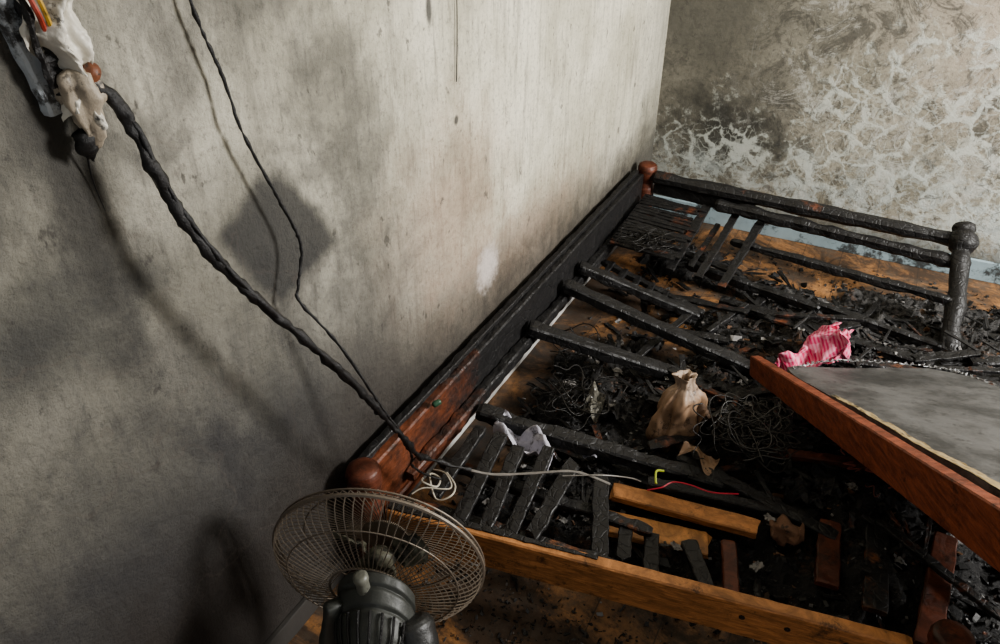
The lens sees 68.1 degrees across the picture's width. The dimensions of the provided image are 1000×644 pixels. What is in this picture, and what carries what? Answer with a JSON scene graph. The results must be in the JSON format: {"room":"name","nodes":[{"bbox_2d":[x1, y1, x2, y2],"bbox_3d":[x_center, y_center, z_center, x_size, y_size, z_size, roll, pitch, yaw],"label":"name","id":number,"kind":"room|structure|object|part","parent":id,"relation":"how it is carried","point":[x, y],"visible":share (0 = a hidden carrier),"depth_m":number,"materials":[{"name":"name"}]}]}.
{"room":"fire-damaged room","nodes":[
{"label":"fire-damaged room","id":0,"kind":"room"},
{"bbox_2d":[0,0,670,643],"bbox_3d":[-0.411,-0.508,1.021,0.100,2.600,4.620,16,37,23],"label":"wall","id":1,"kind":"structure","parent":0,"point":[158,427],"depth_m":1.23,"materials":[{"name":"paint"}]},
{"bbox_2d":[0,0,107,210],"bbox_3d":[-0.478,-0.257,0.821,0.070,0.318,0.088,16,37,23],"label":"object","id":2,"kind":"object","parent":1,"relation":"attached to","point":[46,39],"visible":1,"depth_m":0.80,"materials":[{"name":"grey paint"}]},
{"bbox_2d":[96,83,471,471],"bbox_3d":[-0.263,0.032,1.234,0.080,0.976,0.544,29,43,35],"label":"power cable","id":3,"kind":"object","parent":2,"relation":"attached to","point":[184,220],"visible":0.96,"depth_m":0.97,"materials":[{"name":"black rubber"}]},
{"bbox_2d":[189,0,441,479],"bbox_3d":[-0.273,-0.084,1.271,0.332,1.182,0.048,-18,38,-25],"label":"cable","id":4,"kind":"object","parent":1,"relation":"attached to","point":[195,15],"visible":0.91,"depth_m":1.19,"materials":[{"name":"black rubber"}]},
{"bbox_2d":[264,246,617,643],"bbox_3d":[-0.366,0.564,1.702,0.015,0.064,4.400,16,37,23],"label":"baseboard","id":5,"kind":"structure","parent":1,"relation":"attached to","point":[295,620],"depth_m":1.64,"materials":[{"name":"paint"}]},
{"bbox_2d":[456,0,457,81],"bbox_3d":[-0.091,-0.674,1.505,0.003,0.365,0.014,16,37,23],"label":"hanging wire","id":6,"kind":"object","parent":1,"relation":"attached to","point":[456,0],"visible":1,"depth_m":1.56,"materials":[{"name":"black rubber"}]},
{"bbox_2d":[288,223,999,643],"bbox_3d":[0.961,0.998,1.168,3.200,0.060,4.620,16,37,23],"label":"floor","id":7,"kind":"structure","parent":0,"point":[536,363],"depth_m":2.03,"materials":[{"name":"brown wood"}]},
{"bbox_2d":[272,488,484,643],"bbox_3d":[-0.332,0.552,1.282,0.634,0.554,0.314,-5,34,-8],"label":"fan","id":8,"kind":"object","parent":7,"relation":"on","point":[371,605],"visible":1,"depth_m":1.23,"materials":[{"name":"grey metal"}]},
{"bbox_3d":[-0.225,0.433,1.212,0.027,0.062,0.027,16,37,23],"label":"oscillation knob","id":9,"kind":"part","parent":8,"relation":"part of","materials":[{"name":"plastic"}]},
{"bbox_2d":[345,161,979,643],"bbox_3d":[0.662,0.125,2.130,1.246,0.350,1.978,16,37,23],"label":"frame","id":10,"kind":"object","parent":7,"relation":"on","point":[463,387],"visible":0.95,"depth_m":1.91,"materials":[{"name":"brown wood"}]},
{"bbox_3d":[-0.290,0.438,1.652,0.076,0.327,0.076,16,37,23],"label":"foot post","id":11,"kind":"part","parent":10,"relation":"part of","materials":[{"name":"red wood"}]},
{"bbox_2d":[412,469,455,500],"bbox_3d":[-0.143,0.362,1.677,0.094,0.030,0.089,6,34,8],"label":"cord","id":12,"kind":"object","parent":10,"relation":"on","point":[431,487],"visible":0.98,"depth_m":1.66,"materials":[{"name":"white plastic"}]},
{"bbox_2d":[432,399,440,406],"bbox_3d":[-0.152,0.194,1.766,0.024,0.017,0.015,-21,39,-28],"label":"scrap","id":13,"kind":"object","parent":10,"relation":"attached to","point":[435,403],"visible":1,"depth_m":1.76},
{"bbox_3d":[0.146,-0.055,2.316,0.068,0.185,1.870,16,37,23],"label":"rail","id":14,"kind":"part","parent":10,"relation":"part of","materials":[{"name":"brown wood"}]},
{"bbox_2d":[493,409,596,468],"bbox_3d":[0.118,0.304,1.891,0.250,0.115,0.155,16,37,23],"label":"rag","id":15,"kind":"object","parent":10,"relation":"on","point":[532,438],"visible":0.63,"depth_m":1.88,"materials":[{"name":"fabric"}]},
{"bbox_2d":[471,469,640,485],"bbox_3d":[0.129,0.369,1.718,0.444,0.129,0.046,-6,34,-8],"label":"cable","id":16,"kind":"object","parent":10,"relation":"on","point":[472,470],"visible":0.94,"depth_m":1.72,"materials":[{"name":"white plastic"}]},
{"bbox_3d":[0.592,-0.502,3.046,0.078,0.328,0.077,16,37,23],"label":"head post","id":17,"kind":"part","parent":10,"relation":"part of","materials":[{"name":"red wood"}]},
{"bbox_3d":[0.255,0.537,1.520,1.056,0.102,0.030,10,35,15],"label":"foot rail","id":18,"kind":"part","parent":10,"relation":"part of","materials":[{"name":"orange wood"}]},
{"bbox_3d":[0.598,-0.355,2.759,0.259,0.056,0.412,16,37,23],"label":"head slat panel","id":19,"kind":"part","parent":10,"relation":"part of","materials":[{"name":"brown wood"}]},
{"bbox_3d":[1.090,-0.413,2.757,1.091,0.103,0.060,17,38,24],"label":"headboard rail","id":20,"kind":"part","parent":10,"relation":"part of","materials":[{"name":"brown wood"}]},
{"bbox_2d":[749,356,999,571],"bbox_3d":[1.106,0.236,1.623,0.646,0.519,1.150,-3,34,-4],"label":"table","id":21,"kind":"object","parent":10,"relation":"on","point":[932,435],"visible":1,"depth_m":1.64,"materials":[{"name":"red wood"}]},
{"bbox_3d":[1.307,0.196,1.706,0.390,0.380,1.144,-21,39,-28],"label":"chain trim","id":22,"kind":"part","parent":21,"relation":"part of","materials":[{"name":"metal"}]},
{"bbox_3d":[0.823,0.661,1.403,0.075,0.235,0.075,16,37,23],"label":"foot post","id":23,"kind":"part","parent":10,"relation":"part of","materials":[{"name":"red wood"}]},
{"bbox_3d":[1.522,-0.094,2.455,0.093,0.350,0.465,11,36,16],"label":"fallen head post","id":24,"kind":"part","parent":10,"relation":"part of","materials":[{"name":"brown wood"}]},
{"bbox_2d":[646,369,707,452],"bbox_3d":[0.489,0.247,2.017,0.139,0.253,0.140,16,37,23],"label":"plastic bag","id":25,"kind":"object","parent":7,"relation":"on","point":[674,415],"visible":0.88,"depth_m":1.98,"materials":[{"name":"beige plastic"}]},
{"bbox_2d":[409,226,999,643],"bbox_3d":[1.041,0.325,1.908,2.079,0.288,2.453,16,37,23],"label":"debris","id":26,"kind":"object","parent":7,"relation":"on","point":[855,499],"visible":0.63,"depth_m":1.93,"materials":[{"name":"brown wood"}]},
{"bbox_2d":[582,381,606,423],"bbox_3d":[0.264,0.224,2.068,0.050,0.101,0.060,16,37,23],"label":"glass piece","id":27,"kind":"object","parent":26,"relation":"on","point":[595,395],"visible":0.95,"depth_m":2.07,"materials":[{"name":"grey glass"}]},
{"bbox_2d":[608,510,711,558],"bbox_3d":[0.371,0.504,1.757,0.257,0.021,0.072,10,35,14],"label":"plank","id":28,"kind":"object","parent":26,"relation":"on","point":[667,532],"visible":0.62,"depth_m":1.75,"materials":[{"name":"orange wood"}]},
{"bbox_2d":[609,483,760,538],"bbox_3d":[0.442,0.454,1.787,0.356,0.024,0.052,12,36,17],"label":"plank","id":29,"kind":"object","parent":26,"relation":"on","point":[731,522],"visible":1,"depth_m":1.77,"materials":[{"name":"orange wood"}]},
{"bbox_2d":[647,481,738,494],"bbox_3d":[0.467,0.402,1.795,0.218,0.018,0.027,4,34,5],"label":"wire","id":30,"kind":"object","parent":29,"relation":"on","point":[672,481],"visible":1,"depth_m":1.79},
{"bbox_2d":[678,441,719,475],"bbox_3d":[0.516,0.341,1.902,0.094,0.050,0.078,26,42,33],"label":"paper","id":31,"kind":"object","parent":26,"relation":"on","point":[709,462],"visible":0.95,"depth_m":1.90,"materials":[{"name":"brown paper"}]},
{"bbox_2d":[647,477,782,516],"bbox_3d":[0.526,0.429,1.809,0.331,0.044,0.034,8,35,11],"label":"plank","id":32,"kind":"object","parent":26,"relation":"on","point":[677,489],"visible":0.9,"depth_m":1.80,"materials":[{"name":"brown wood"}]},
{"bbox_2d":[654,469,663,483],"bbox_3d":[0.387,0.376,1.812,0.020,0.016,0.049,16,37,23],"label":"stub","id":33,"kind":"object","parent":32,"relation":"on","point":[658,470],"visible":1,"depth_m":1.81,"materials":[{"name":"yellow plastic"}]},
{"bbox_2d":[694,403,741,431],"bbox_3d":[0.587,0.275,2.014,0.110,0.136,0.130,16,37,23],"label":"paper","id":34,"kind":"object","parent":26,"relation":"on","point":[701,409],"visible":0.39,"depth_m":1.99,"materials":[{"name":"brown paper"}]},
{"bbox_2d":[720,539,738,591],"bbox_3d":[0.513,0.557,1.651,0.037,0.031,0.158,7,35,10],"label":"plank","id":35,"kind":"object","parent":26,"relation":"on","point":[730,580],"visible":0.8,"depth_m":1.65,"materials":[{"name":"red wood"}]},
{"bbox_2d":[675,453,838,539],"bbox_3d":[0.625,0.425,1.826,0.408,0.036,0.041,24,41,31],"label":"plank","id":36,"kind":"object","parent":26,"relation":"on","point":[797,517],"visible":0.8,"depth_m":1.80,"materials":[{"name":"black wood"}]},
{"bbox_2d":[769,514,804,546],"bbox_3d":[0.675,0.493,1.742,0.084,0.060,0.076,16,37,23],"label":"lump","id":37,"kind":"object","parent":26,"relation":"on","point":[782,531],"visible":1,"depth_m":1.73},
{"bbox_2d":[775,322,853,371],"bbox_3d":[0.970,0.066,2.264,0.197,0.158,0.241,16,37,23],"label":"gingham cloth","id":38,"kind":"object","parent":26,"relation":"on","point":[828,342],"visible":0.96,"depth_m":2.22,"materials":[{"name":"pink fabric"}]},
{"bbox_2d":[767,445,869,471],"bbox_3d":[0.837,0.355,1.930,0.268,0.032,0.036,9,35,12],"label":"plank","id":39,"kind":"object","parent":26,"relation":"on","point":[801,455],"visible":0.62,"depth_m":1.92,"materials":[{"name":"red wood"}]},
{"bbox_2d":[719,295,934,368],"bbox_3d":[1.064,0.031,2.466,0.688,0.042,0.048,22,40,29],"label":"plank","id":40,"kind":"object","parent":26,"relation":"on","point":[759,312],"visible":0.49,"depth_m":2.39,"materials":[{"name":"brown wood"}]},
{"bbox_2d":[814,519,841,590],"bbox_3d":[0.751,0.528,1.693,0.053,0.029,0.182,13,36,18],"label":"plank","id":41,"kind":"object","parent":26,"relation":"on","point":[827,565],"visible":0.95,"depth_m":1.67,"materials":[{"name":"red wood"}]},
{"bbox_2d":[861,525,889,616],"bbox_3d":[0.839,0.551,1.652,0.053,0.038,0.222,13,36,19],"label":"plank","id":42,"kind":"object","parent":26,"relation":"on","point":[875,597],"visible":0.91,"depth_m":1.62,"materials":[{"name":"brown wood"}]},
{"bbox_2d":[851,356,998,380],"bbox_3d":[1.279,0.155,2.238,0.408,0.031,0.041,9,35,13],"label":"plank","id":43,"kind":"object","parent":26,"relation":"on","point":[864,364],"visible":0.23,"depth_m":2.25,"materials":[{"name":"brown wood"}]},
{"bbox_2d":[913,531,957,643],"bbox_3d":[0.946,0.578,1.603,0.053,0.048,0.302,19,38,26],"label":"plank","id":44,"kind":"object","parent":26,"relation":"on","point":[936,592],"visible":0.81,"depth_m":1.59,"materials":[{"name":"red wood"}]},
{"bbox_2d":[967,356,999,367],"bbox_3d":[1.637,0.131,2.267,0.363,0.061,0.047,5,34,7],"label":"plank","id":45,"kind":"object","parent":26,"relation":"on","point":[994,361],"visible":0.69,"depth_m":2.28,"materials":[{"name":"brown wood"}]},
{"bbox_2d":[652,0,999,262],"bbox_3d":[2.011,-1.224,2.083,3.000,2.600,0.100,16,37,23],"label":"wall","id":46,"kind":"structure","parent":0,"point":[890,109],"depth_m":2.77,"materials":[{"name":"paint"}]},
{"bbox_2d":[653,194,999,284],"bbox_3d":[1.984,-0.151,2.745,2.960,0.082,0.015,16,37,23],"label":"baseboard","id":47,"kind":"structure","parent":46,"relation":"attached to","point":[982,270],"depth_m":3.02,"materials":[{"name":"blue paint"}]}
]}

